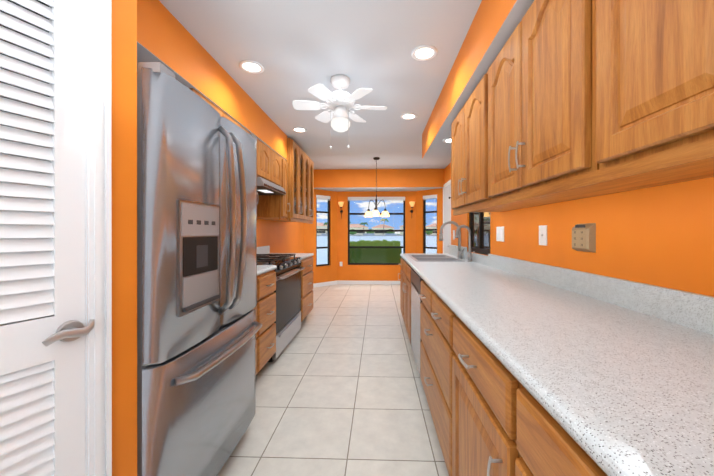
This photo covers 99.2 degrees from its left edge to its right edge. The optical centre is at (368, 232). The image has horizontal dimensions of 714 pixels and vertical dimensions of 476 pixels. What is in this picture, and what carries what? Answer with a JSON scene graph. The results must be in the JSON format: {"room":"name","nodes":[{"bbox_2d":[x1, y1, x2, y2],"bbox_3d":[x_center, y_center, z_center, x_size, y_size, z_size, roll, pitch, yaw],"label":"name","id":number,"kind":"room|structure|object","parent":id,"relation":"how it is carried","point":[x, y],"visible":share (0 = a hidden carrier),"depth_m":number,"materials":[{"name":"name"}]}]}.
{"room":"kitchen","nodes":[
{"label":"kitchen","id":0,"kind":"room"},
{"bbox_2d":[159,0,481,168],"bbox_3d":[-0.027,-1.369,2.199,3.190,0.280,8.730,0,0,2],"label":"ceiling","id":1,"kind":"structure","parent":0,"point":[296,49],"depth_m":2.14,"materials":[{"name":"grey paint"}]},
{"bbox_2d":[239,60,263,73],"bbox_3d":[-0.864,-1.224,2.246,0.176,0.009,0.176,0,0,2],"label":"recessed light","id":2,"kind":"object","parent":1,"relation":"in","point":[250,66],"visible":1,"depth_m":2.24,"materials":[{"name":"white paint"}]},
{"bbox_2d":[292,127,306,132],"bbox_3d":[-0.824,-1.225,3.620,0.176,0.009,0.176,0,0,2],"label":"recessed light","id":3,"kind":"object","parent":1,"relation":"in","point":[299,129],"visible":1,"depth_m":3.61,"materials":[{"name":"white paint"}]},
{"bbox_2d":[292,74,386,148],"bbox_3d":[-0.225,-0.941,2.431,0.749,0.576,0.718,0,0,2],"label":"ceiling fan","id":4,"kind":"object","parent":1,"relation":"hanging from","point":[340,103],"visible":1,"depth_m":2.38,"materials":[{"name":"white plastic"}]},
{"bbox_2d":[364,157,389,216],"bbox_3d":[0.149,-0.822,5.454,0.475,1.060,0.448,0,0,2],"label":"pendant chandelier","id":5,"kind":"object","parent":1,"relation":"hanging from","point":[374,212],"visible":1,"depth_m":5.49,"materials":[{"name":"white glass"}]},
{"bbox_2d":[400,113,416,119],"bbox_3d":[0.424,-1.225,3.201,0.176,0.009,0.176,0,0,2],"label":"recessed light","id":6,"kind":"object","parent":1,"relation":"in","point":[407,116],"visible":0.98,"depth_m":3.20,"materials":[{"name":"white paint"}]},
{"bbox_2d":[411,45,436,60],"bbox_3d":[0.380,-1.223,2.071,0.176,0.009,0.176,0,0,2],"label":"recessed light","id":7,"kind":"object","parent":1,"relation":"in","point":[424,52],"visible":1,"depth_m":2.06,"materials":[{"name":"white paint"}]},
{"bbox_2d":[217,284,448,475],"bbox_3d":[-0.020,1.241,2.590,3.500,0.060,9.505,0,0,2],"label":"floor","id":8,"kind":"structure","parent":0,"point":[339,389],"depth_m":2.18,"materials":[{"name":"tile"}]},
{"bbox_2d":[137,62,261,475],"bbox_3d":[-1.064,0.310,1.475,0.903,1.797,0.857,0,0,2],"label":"refrigerator","id":9,"kind":"object","parent":8,"relation":"on","point":[197,329],"visible":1,"depth_m":1.20,"materials":[{"name":"grey metal"}]},
{"bbox_2d":[253,276,260,376],"bbox_3d":[-1.189,0.774,2.146,0.662,0.872,0.427,0,0,2],"label":"base cabinet","id":10,"kind":"object","parent":8,"relation":"on","point":[258,308],"depth_m":2.36,"materials":[{"name":"brown wood"}]},
{"bbox_2d":[257,246,313,275],"bbox_3d":[-1.159,0.263,3.155,0.663,0.145,2.455,0,0,2],"label":"countertop","id":11,"kind":"structure","parent":10,"relation":"on","point":[261,269],"depth_m":3.92,"materials":[{"name":"white stone"}]},
{"bbox_2d":[258,270,275,369],"bbox_3d":[-1.176,0.773,2.573,0.662,0.872,0.427,0,0,2],"label":"base cabinet","id":12,"kind":"object","parent":8,"relation":"on","point":[265,333],"depth_m":2.56,"materials":[{"name":"brown wood"}]},
{"bbox_2d":[257,254,304,361],"bbox_3d":[-1.119,0.735,3.252,0.681,0.949,0.918,0,0,2],"label":"range oven","id":13,"kind":"object","parent":8,"relation":"on","point":[287,270],"visible":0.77,"depth_m":3.15,"materials":[{"name":"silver metal"}]},
{"bbox_2d":[300,256,312,322],"bbox_3d":[-1.129,0.772,4.048,0.662,0.872,0.659,0,0,2],"label":"base cabinet","id":14,"kind":"object","parent":8,"relation":"on","point":[307,273],"depth_m":3.94,"materials":[{"name":"brown wood"}]},
{"bbox_2d":[398,266,410,312],"bbox_3d":[0.782,0.859,4.057,0.682,0.698,0.421,0,0,2],"label":"base cabinet","id":15,"kind":"object","parent":8,"relation":"on","point":[402,267],"depth_m":4.10,"materials":[{"name":"brown wood"}]},
{"bbox_2d":[402,270,410,343],"bbox_3d":[0.760,0.859,3.385,0.682,0.698,0.923,0,0,2],"label":"base cabinet","id":16,"kind":"object","parent":8,"relation":"on","point":[406,274],"depth_m":3.32,"materials":[{"name":"brown wood"}]},
{"bbox_2d":[411,268,423,378],"bbox_3d":[0.707,0.775,2.592,0.628,0.865,0.657,0,0,2],"label":"dishwasher","id":17,"kind":"object","parent":8,"relation":"on","point":[416,300],"visible":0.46,"depth_m":2.56,"materials":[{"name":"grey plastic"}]},
{"bbox_2d":[419,281,446,463],"bbox_3d":[0.709,0.774,1.773,0.682,0.872,0.968,0,0,2],"label":"base cabinet","id":18,"kind":"object","parent":8,"relation":"on","point":[432,308],"depth_m":1.68,"materials":[{"name":"brown wood"}]},
{"bbox_2d":[446,306,607,475],"bbox_3d":[0.676,0.775,0.722,0.682,0.872,1.136,0,0,2],"label":"base cabinet","id":19,"kind":"object","parent":8,"relation":"on","point":[491,415],"depth_m":0.83,"materials":[{"name":"brown wood"}]},
{"bbox_2d":[400,245,713,475],"bbox_3d":[0.714,0.251,1.945,0.688,0.170,4.705,0,0,2],"label":"countertop","id":20,"kind":"structure","parent":19,"relation":"on","point":[613,376],"depth_m":0.78,"materials":[{"name":"white stone"}]},
{"bbox_2d":[408,255,464,261],"bbox_3d":[0.751,0.385,3.542,0.500,0.190,0.880,0,0,2],"label":"sink","id":21,"kind":"object","parent":20,"relation":"in","point":[435,258],"visible":0.27,"depth_m":3.52,"materials":[{"name":"silver metal"}]},
{"bbox_2d":[439,221,463,258],"bbox_3d":[0.937,0.080,3.424,0.262,0.431,0.145,0,0,2],"label":"faucet","id":22,"kind":"object","parent":20,"relation":"on","point":[459,254],"visible":0.96,"depth_m":3.45,"materials":[{"name":"silver metal"}]},
{"bbox_2d":[455,225,474,261],"bbox_3d":[0.969,0.109,3.053,0.174,0.374,0.136,0,0,2],"label":"filter faucet","id":23,"kind":"object","parent":20,"relation":"on","point":[470,255],"visible":1,"depth_m":3.08,"materials":[{"name":"silver metal"}]},
{"bbox_2d":[87,0,713,475],"bbox_3d":[-0.016,-0.139,2.563,3.190,2.700,9.455,0,0,2],"label":"wall","id":24,"kind":"structure","parent":0,"point":[661,236],"depth_m":1.48,"materials":[{"name":"orange paint"}]},
{"bbox_2d":[0,0,94,475],"bbox_3d":[-0.973,0.196,0.549,0.362,2.026,0.712,0,0,2],"label":"door","id":25,"kind":"structure","parent":24,"relation":"in","point":[44,330],"depth_m":0.81,"materials":[{"name":"white paint"}]},
{"bbox_2d":[85,0,111,475],"bbox_3d":[-0.972,0.163,0.540,0.343,2.100,0.813,0,0,2],"label":"door frame","id":26,"kind":"structure","parent":24,"relation":"attached to","point":[98,346],"depth_m":0.90,"materials":[{"name":"white paint"}]},
{"bbox_2d":[189,88,244,130],"bbox_3d":[-1.296,-0.549,2.243,0.442,0.740,0.617,0,0,2],"label":"upper cabinet","id":27,"kind":"object","parent":24,"relation":"attached to","point":[222,114],"depth_m":2.21,"materials":[{"name":"brown wood"}]},
{"bbox_2d":[257,138,272,182],"bbox_3d":[-1.270,-0.730,3.064,0.442,0.380,0.380,0,0,2],"label":"upper cabinet","id":28,"kind":"object","parent":24,"relation":"attached to","point":[272,166],"depth_m":3.07,"materials":[{"name":"brown wood"}]},
{"bbox_2d":[257,160,288,219],"bbox_3d":[-1.248,-0.551,3.760,0.442,0.740,0.238,0,0,2],"label":"upper cabinet","id":29,"kind":"object","parent":24,"relation":"attached to","point":[268,206],"depth_m":3.64,"materials":[{"name":"brown wood"}]},
{"bbox_2d":[273,151,284,187],"bbox_3d":[-1.258,-0.730,3.444,0.442,0.380,0.381,0,0,2],"label":"upper cabinet","id":30,"kind":"object","parent":24,"relation":"attached to","point":[278,162],"depth_m":3.52,"materials":[{"name":"brown wood"}]},
{"bbox_2d":[257,177,285,194],"bbox_3d":[-1.240,-0.489,3.274,0.489,0.092,0.720,0,0,2],"label":"range hood","id":31,"kind":"object","parent":30,"relation":"attached to","point":[265,187],"visible":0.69,"depth_m":3.19,"materials":[{"name":"grey paint"}]},
{"bbox_2d":[263,138,306,221],"bbox_3d":[-1.209,-0.696,4.215,0.492,1.030,0.652,0,0,2],"label":"upper cabinet","id":32,"kind":"object","parent":24,"relation":"attached to","point":[299,161],"depth_m":4.17,"materials":[{"name":"brown wood"}]},
{"bbox_2d":[307,156,313,221],"bbox_3d":[-1.188,-0.697,4.866,0.492,1.030,0.652,0,0,2],"label":"upper cabinet","id":33,"kind":"object","parent":24,"relation":"attached to","point":[310,164],"depth_m":4.99,"materials":[{"name":"brown wood"}]},
{"bbox_2d":[316,195,330,266],"bbox_3d":[-1.038,-0.036,6.879,0.393,1.608,0.087,0,0,-43],"label":"bay window","id":34,"kind":"structure","parent":24,"relation":"in","point":[320,197],"depth_m":6.91,"materials":[{"name":"glass"}]},
{"bbox_2d":[338,202,343,218],"bbox_3d":[-0.638,-0.517,7.029,0.136,0.385,0.165,0,0,2],"label":"sconce","id":35,"kind":"object","parent":24,"relation":"attached to","point":[341,205],"visible":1,"depth_m":6.99,"materials":[{"name":"glass"}]},
{"bbox_2d":[313,280,399,287],"bbox_3d":[0.082,1.165,5.645,2.989,0.085,2.890,0,0,2],"label":"baseboard","id":36,"kind":"structure","parent":24,"relation":"attached to","point":[349,282],"depth_m":7.07,"materials":[{"name":"white paint"}]},
{"bbox_2d":[348,197,404,265],"bbox_3d":[0.184,-0.036,7.118,1.345,1.608,0.087,0,0,2],"label":"bay window","id":37,"kind":"structure","parent":24,"relation":"in","point":[396,199],"depth_m":7.12,"materials":[{"name":"clear glass"}]},
{"bbox_2d":[409,201,414,212],"bbox_3d":[1.000,-0.516,6.977,0.136,0.385,0.165,0,0,2],"label":"sconce","id":38,"kind":"object","parent":24,"relation":"attached to","point":[412,203],"visible":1,"depth_m":6.93,"materials":[{"name":"glass"}]},
{"bbox_2d":[423,194,436,252],"bbox_3d":[1.387,-0.036,6.802,0.087,1.608,0.393,0,0,-43],"label":"bay window","id":39,"kind":"structure","parent":24,"relation":"in","point":[425,198],"depth_m":6.89,"materials":[{"name":"glass"}]},
{"bbox_2d":[442,138,450,142],"bbox_3d":[0.824,-0.915,3.018,0.176,0.009,0.176,0,0,2],"label":"recessed light","id":40,"kind":"object","parent":24,"relation":"in","point":[447,140],"visible":0.58,"depth_m":3.02,"materials":[{"name":"white paint"}]},
{"bbox_2d":[443,180,450,253],"bbox_3d":[1.561,0.097,6.103,0.061,2.220,0.770,0,0,2],"label":"door frame","id":41,"kind":"structure","parent":24,"relation":"attached to","point":[446,214],"depth_m":6.13,"materials":[{"name":"white paint"}]},
{"bbox_2d":[469,212,489,254],"bbox_3d":[1.135,-0.265,3.049,0.040,0.950,0.700,0,0,2],"label":"pass-through window","id":42,"kind":"structure","parent":24,"relation":"in","point":[479,224],"depth_m":3.03,"materials":[{"name":"black glass"}]},
{"bbox_2d":[451,78,542,211],"bbox_3d":[0.859,-0.549,2.072,0.402,0.740,0.821,0,0,2],"label":"upper cabinet","id":43,"kind":"object","parent":24,"relation":"attached to","point":[467,127],"depth_m":2.01,"materials":[{"name":"brown wood"}]},
{"bbox_2d":[496,226,503,241],"bbox_3d":[1.072,0.011,2.473,0.009,0.120,0.145,0,0,2],"label":"switch plate","id":44,"kind":"object","parent":24,"relation":"attached to","point":[499,230],"depth_m":2.46,"materials":[{"name":"white plastic"}]},
{"bbox_2d":[539,225,546,245],"bbox_3d":[1.050,0.017,1.834,0.012,0.120,0.084,0,0,2],"label":"switch plate","id":45,"kind":"object","parent":24,"relation":"attached to","point":[542,234],"depth_m":1.82,"materials":[{"name":"white plastic"}]},
{"bbox_2d":[572,223,595,252],"bbox_3d":[1.026,0.024,1.457,0.037,0.136,0.130,0,0,2],"label":"socket","id":46,"kind":"object","parent":24,"relation":"attached to","point":[583,237],"visible":1,"depth_m":1.42,"materials":[{"name":"beige plastic"}]},
{"bbox_2d":[483,0,713,203],"bbox_3d":[0.833,-0.548,1.254,0.402,0.740,0.815,0,0,2],"label":"upper cabinet","id":47,"kind":"object","parent":24,"relation":"attached to","point":[568,100],"depth_m":1.15,"materials":[{"name":"brown wood"}]},
{"bbox_2d":[579,0,713,175],"bbox_3d":[0.807,-0.547,0.437,0.402,0.740,0.820,0,0,2],"label":"upper cabinet","id":48,"kind":"object","parent":24,"relation":"attached to","point":[646,67],"depth_m":0.69,"materials":[{"name":"brown wood"}]},
{"label":"outside","id":49,"kind":"structure","parent":0,"visible":0},
{"bbox_2d":[317,233,436,264],"bbox_3d":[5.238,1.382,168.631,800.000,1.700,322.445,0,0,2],"label":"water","id":50,"kind":"structure","parent":49,"point":[372,236],"depth_m":101.14,"materials":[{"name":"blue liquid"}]},
{"bbox_2d":[350,240,401,262],"bbox_3d":[0.152,1.024,10.086,1.770,1.556,1.498,0,0,2],"label":"hedge","id":51,"kind":"object","parent":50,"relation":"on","point":[373,256],"depth_m":9.38,"materials":[{"name":"green plant"}]},
{"bbox_2d":[317,219,436,234],"bbox_3d":[7.044,-4.744,213.644,522.360,12.492,29.656,0,0,2],"label":"houses","id":52,"kind":"structure","parent":50,"relation":"on","point":[358,227],"depth_m":210.29,"materials":[{"name":"beige paint"}]}
]}

